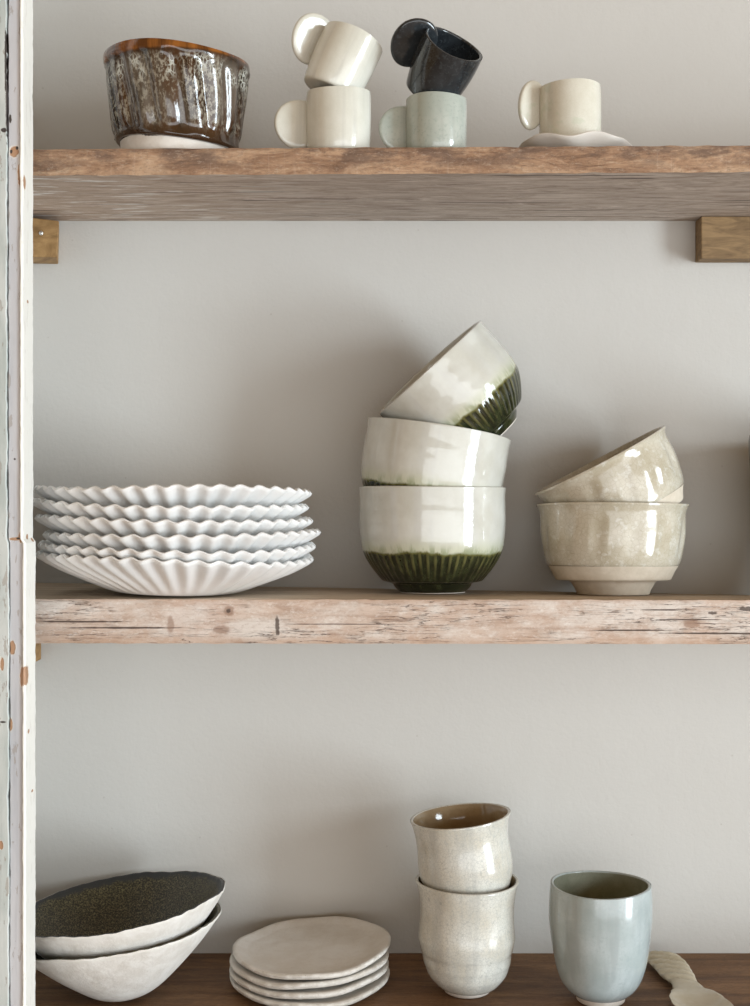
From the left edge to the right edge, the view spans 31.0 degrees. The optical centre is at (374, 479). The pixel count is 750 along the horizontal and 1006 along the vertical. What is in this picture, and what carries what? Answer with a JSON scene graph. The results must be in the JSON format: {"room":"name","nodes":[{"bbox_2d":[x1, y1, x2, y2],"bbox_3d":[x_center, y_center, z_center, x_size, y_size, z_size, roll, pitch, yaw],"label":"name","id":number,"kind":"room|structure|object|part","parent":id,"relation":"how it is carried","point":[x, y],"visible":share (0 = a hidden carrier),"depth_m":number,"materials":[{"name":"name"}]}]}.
{"room":"kitchen","nodes":[
{"label":"kitchen","id":0,"kind":"room"},
{"bbox_2d":[32,0,749,952],"bbox_3d":[0.425,-0.050,1.580,2.350,2.600,0.100,0,0,0],"label":"wall","id":1,"kind":"structure","parent":0,"point":[295,776],"depth_m":1.53,"materials":[{"name":"white paint"}]},
{"bbox_2d":[33,145,749,220],"bbox_3d":[0.269,-0.307,1.406,1.363,0.027,0.246,0,0,0],"label":"wooden shelf","id":2,"kind":"object","parent":1,"relation":"attached to","point":[537,183],"visible":0.96,"depth_m":1.33,"materials":[{"name":"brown wood"}]},
{"bbox_2d":[103,38,249,148],"bbox_3d":[-0.200,-0.373,1.362,0.147,0.104,0.147,0,0,3],"label":"ribbed bowl","id":3,"kind":"object","parent":2,"relation":"on","point":[163,93],"visible":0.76,"depth_m":1.31,"materials":[{"name":"brown ceramic"}]},
{"bbox_2d":[274,86,370,147],"bbox_3d":[-0.047,-0.352,1.341,0.088,0.062,0.063,0,0,23],"label":"mug","id":4,"kind":"object","parent":2,"relation":"on","point":[330,116],"visible":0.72,"depth_m":1.31,"materials":[{"name":"beige ceramic"}]},
{"bbox_3d":[-0.075,-0.352,1.336,0.050,0.049,0.007,0,0,-14],"label":"handle","id":5,"kind":"part","parent":4,"relation":"part of","materials":[{"name":"beige ceramic"}]},
{"bbox_2d":[291,13,382,88],"bbox_3d":[-0.032,-0.417,1.339,0.078,0.089,0.072,0,0,29],"label":"mug","id":6,"kind":"object","parent":4,"relation":"on","point":[335,53],"visible":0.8,"depth_m":1.31,"materials":[{"name":"beige ceramic"}]},
{"bbox_3d":[-0.061,-0.437,1.339,0.048,0.052,0.007,28,-5,-34],"label":"handle","id":7,"kind":"part","parent":6,"relation":"part of","materials":[{"name":"beige ceramic"}]},
{"bbox_2d":[379,91,466,147],"bbox_3d":[0.052,-0.349,1.340,0.080,0.056,0.060,0,0,25],"label":"mug","id":8,"kind":"object","parent":2,"relation":"on","point":[429,118],"visible":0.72,"depth_m":1.31,"materials":[{"name":"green ceramic"}]},
{"bbox_3d":[0.027,-0.346,1.336,0.048,0.048,0.007,0,0,-12],"label":"handle","id":9,"kind":"part","parent":8,"relation":"part of","materials":[{"name":"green ceramic"}]},
{"bbox_2d":[390,18,482,94],"bbox_3d":[0.062,-0.406,1.319,0.079,0.081,0.075,0,0,43],"label":"mug","id":10,"kind":"object","parent":8,"relation":"on","point":[438,59],"visible":0.8,"depth_m":1.31,"materials":[{"name":"black ceramic"}]},
{"bbox_3d":[0.038,-0.427,1.320,0.046,0.052,0.007,11,40,-24],"label":"handle","id":11,"kind":"part","parent":10,"relation":"part of","materials":[{"name":"black ceramic"}]},
{"bbox_2d":[519,130,631,146],"bbox_3d":[0.201,-0.329,1.355,0.116,0.016,0.115,0,0,0],"label":"saucer","id":12,"kind":"object","parent":2,"relation":"on","point":[594,138],"visible":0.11,"depth_m":1.31,"materials":[{"name":"white ceramic"}]},
{"bbox_2d":[518,78,600,134],"bbox_3d":[0.190,-0.362,1.348,0.062,0.075,0.078,0,0,45],"label":"espresso cup","id":13,"kind":"object","parent":12,"relation":"on","point":[572,106],"visible":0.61,"depth_m":1.33,"materials":[{"name":"beige ceramic"}]},
{"bbox_3d":[0.157,-0.374,1.349,0.033,0.051,0.007,12,-6,-31],"label":"handle","id":14,"kind":"part","parent":13,"relation":"part of","materials":[{"name":"beige ceramic"}]},
{"bbox_2d":[35,583,749,643],"bbox_3d":[0.269,0.147,1.424,1.363,0.062,0.210,0,0,0],"label":"wooden shelf","id":15,"kind":"object","parent":1,"relation":"attached to","point":[82,613],"visible":0.82,"depth_m":1.32,"materials":[{"name":"brown wood"}]},
{"bbox_2d":[36,550,313,595],"bbox_3d":[-0.204,0.093,1.384,0.281,0.046,0.282,0,0,4],"label":"plate","id":16,"kind":"object","parent":15,"relation":"on","point":[129,575],"visible":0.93,"depth_m":1.29,"materials":[{"name":"white ceramic"}]},
{"bbox_2d":[37,540,315,564],"bbox_3d":[-0.201,0.084,1.384,0.282,0.047,0.281,0,0,19],"label":"plate","id":17,"kind":"object","parent":16,"relation":"on","point":[289,554],"visible":0.2,"depth_m":1.27,"materials":[{"name":"white ceramic"}]},
{"bbox_2d":[42,528,320,553],"bbox_3d":[-0.196,0.072,1.384,0.281,0.050,0.282,0,0,-27],"label":"plate","id":18,"kind":"object","parent":17,"relation":"on","point":[249,543],"visible":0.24,"depth_m":1.27,"materials":[{"name":"white ceramic"}]},
{"bbox_2d":[34,514,312,536],"bbox_3d":[-0.204,0.057,1.384,0.281,0.047,0.282,0,0,-25],"label":"plate","id":19,"kind":"object","parent":18,"relation":"on","point":[101,526],"visible":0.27,"depth_m":1.27,"materials":[{"name":"white ceramic"}]},
{"bbox_2d":[33,498,308,522],"bbox_3d":[-0.208,0.044,1.384,0.282,0.052,0.281,0,0,-11],"label":"plate","id":20,"kind":"object","parent":19,"relation":"on","point":[178,513],"visible":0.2,"depth_m":1.27,"materials":[{"name":"white ceramic"}]},
{"bbox_2d":[33,483,311,507],"bbox_3d":[-0.206,0.030,1.385,0.281,0.054,0.282,0,0,-23],"label":"plate","id":21,"kind":"object","parent":20,"relation":"on","point":[194,495],"visible":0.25,"depth_m":1.27,"materials":[{"name":"white ceramic"}]},
{"bbox_2d":[359,486,505,593],"bbox_3d":[0.061,0.064,1.445,0.158,0.116,0.157,0,0,-22],"label":"bowl","id":22,"kind":"object","parent":15,"relation":"on","point":[416,539],"visible":1,"depth_m":1.38,"materials":[{"name":"beige ceramic"}]},
{"bbox_2d":[361,417,510,486],"bbox_3d":[0.066,-0.003,1.447,0.160,0.127,0.156,0,0,20],"label":"bowl","id":23,"kind":"object","parent":22,"relation":"on","point":[396,452],"visible":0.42,"depth_m":1.38,"materials":[{"name":"beige ceramic"}]},
{"bbox_2d":[379,320,521,435],"bbox_3d":[0.080,-0.095,1.441,0.152,0.150,0.146,0,0,-7],"label":"bowl","id":24,"kind":"object","parent":23,"relation":"on","point":[474,382],"visible":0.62,"depth_m":1.38,"materials":[{"name":"beige ceramic"}]},
{"bbox_2d":[536,502,688,595],"bbox_3d":[0.254,0.073,1.446,0.162,0.102,0.160,0,0,-31],"label":"footed bowl","id":25,"kind":"object","parent":15,"relation":"on","point":[602,548],"visible":1,"depth_m":1.38,"materials":[{"name":"beige ceramic"}]},
{"bbox_2d":[534,425,683,502],"bbox_3d":[0.249,0.009,1.442,0.157,0.136,0.154,0,0,20],"label":"footed bowl","id":26,"kind":"object","parent":25,"relation":"on","point":[645,469],"visible":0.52,"depth_m":1.38,"materials":[{"name":"beige ceramic"}]},
{"bbox_2d":[748,435,749,464],"bbox_3d":[0.469,0.036,1.441,0.136,0.181,0.136,0,0,-2],"label":"vessel","id":27,"kind":"object","parent":15,"relation":"on","point":[749,435],"visible":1,"depth_m":1.45,"materials":[{"name":"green ceramic"}]},
{"bbox_2d":[35,953,749,1005],"bbox_3d":[0.269,0.554,1.411,1.363,0.035,0.235,0,0,0],"label":"wooden shelf","id":28,"kind":"object","parent":1,"relation":"attached to","point":[202,979],"visible":0.42,"depth_m":1.43,"materials":[{"name":"brown wood"}]},
{"bbox_2d":[35,902,220,1001],"bbox_3d":[-0.266,0.491,1.401,0.212,0.087,0.210,0,0,-15],"label":"bowl","id":29,"kind":"object","parent":28,"relation":"on","point":[119,977],"visible":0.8,"depth_m":1.33,"materials":[{"name":"white ceramic"}]},
{"bbox_2d":[35,871,224,958],"bbox_3d":[-0.267,0.473,1.402,0.221,0.104,0.220,0,0,33],"label":"bowl","id":30,"kind":"object","parent":29,"relation":"in","point":[131,912],"visible":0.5,"depth_m":1.46,"materials":[{"name":"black ceramic"}]},
{"bbox_2d":[230,967,389,1005],"bbox_3d":[-0.069,0.529,1.433,0.170,0.014,0.170,0,0,0],"label":"plate","id":31,"kind":"object","parent":28,"relation":"on","point":[352,997],"visible":0.16,"depth_m":1.37,"materials":[{"name":"white ceramic"}]},
{"bbox_2d":[229,960,388,998],"bbox_3d":[-0.070,0.518,1.433,0.165,0.016,0.168,0,0,28],"label":"plate","id":32,"kind":"object","parent":31,"relation":"on","point":[331,991],"visible":0.18,"depth_m":1.37,"materials":[{"name":"white ceramic"}]},
{"bbox_2d":[229,950,388,989],"bbox_3d":[-0.068,0.508,1.431,0.165,0.017,0.168,0,0,31],"label":"plate","id":33,"kind":"object","parent":32,"relation":"on","point":[257,979],"visible":0.14,"depth_m":1.37,"materials":[{"name":"white ceramic"}]},
{"bbox_2d":[232,916,390,979],"bbox_3d":[-0.068,0.497,1.433,0.165,0.020,0.168,0,0,35],"label":"plate","id":34,"kind":"object","parent":33,"relation":"on","point":[329,947],"visible":1,"depth_m":1.43,"materials":[{"name":"white ceramic"}]},
{"bbox_2d":[415,874,518,998],"bbox_3d":[0.097,0.477,1.416,0.108,0.118,0.107,0,0,-35],"label":"cup","id":35,"kind":"object","parent":28,"relation":"on","point":[467,941],"visible":0.92,"depth_m":1.37,"materials":[{"name":"white ceramic"}]},
{"bbox_2d":[410,803,512,893],"bbox_3d":[0.090,0.403,1.419,0.107,0.114,0.105,0,0,-34],"label":"cup","id":36,"kind":"object","parent":35,"relation":"in","point":[463,848],"visible":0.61,"depth_m":1.38,"materials":[{"name":"white ceramic"}]},
{"bbox_2d":[549,870,652,1005],"bbox_3d":[0.233,0.475,1.392,0.106,0.120,0.106,0,0,0],"label":"tumbler","id":37,"kind":"object","parent":28,"relation":"on","point":[600,922],"visible":1,"depth_m":1.35,"materials":[{"name":"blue ceramic"}]},
{"bbox_2d":[647,950,733,1005],"bbox_3d":[0.325,0.527,1.403,0.059,0.017,0.203,0,0,0],"label":"ceramic spoon","id":38,"kind":"object","parent":28,"relation":"on","point":[686,991],"visible":0.93,"depth_m":1.41,"materials":[{"name":"beige ceramic"}]},
{"bbox_2d":[695,217,749,262],"bbox_3d":[0.581,-0.270,1.514,0.437,0.047,0.029,0,0,0],"label":"cleat","id":39,"kind":"object","parent":1,"relation":"attached to","point":[717,239],"visible":1,"depth_m":1.50,"materials":[{"name":"brown wood"}]},
{"bbox_3d":[0.250,1.275,-0.420,5.500,0.050,4.100,0,0,0],"label":"floor","id":40,"kind":"structure","parent":0,"visible":0},
{"bbox_2d":[8,0,22,1005],"bbox_3d":[-0.329,-0.050,1.253,0.015,2.600,0.030,0,0,0],"label":"trim","id":41,"kind":"structure","parent":40,"relation":"on","point":[16,545],"depth_m":1.24,"materials":[{"name":"grey paint"}]},
{"bbox_2d":[19,0,35,1005],"bbox_3d":[-0.323,-0.050,1.254,0.006,2.600,0.036,0,0,0],"label":"trim","id":42,"kind":"structure","parent":40,"relation":"on","point":[26,6],"depth_m":1.25,"materials":[{"name":"white paint"}]},
{"bbox_3d":[-0.458,-0.050,1.399,0.085,2.600,0.262,0,0,0],"label":"wall","id":43,"kind":"structure","parent":0,"visible":0},
{"bbox_2d":[0,0,9,1005],"bbox_3d":[-0.478,-0.050,1.252,0.286,2.600,0.033,0,0,0],"label":"trim","id":44,"kind":"structure","parent":43,"relation":"attached to","point":[4,4],"depth_m":1.24,"materials":[{"name":"grey paint"}]},
{"bbox_2d":[35,643,40,661],"bbox_3d":[-0.396,0.183,1.512,0.036,0.040,0.034,0,0,0],"label":"cleat","id":45,"kind":"object","parent":43,"relation":"attached to","point":[38,645],"visible":0.12,"depth_m":1.52,"materials":[{"name":"brown wood"}]},
{"bbox_2d":[33,218,58,263],"bbox_3d":[-0.381,-0.269,1.505,0.068,0.048,0.049,0,0,0],"label":"cleat","id":46,"kind":"object","parent":43,"relation":"attached to","point":[45,232],"visible":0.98,"depth_m":1.48,"materials":[{"name":"brown wood"}]}
]}

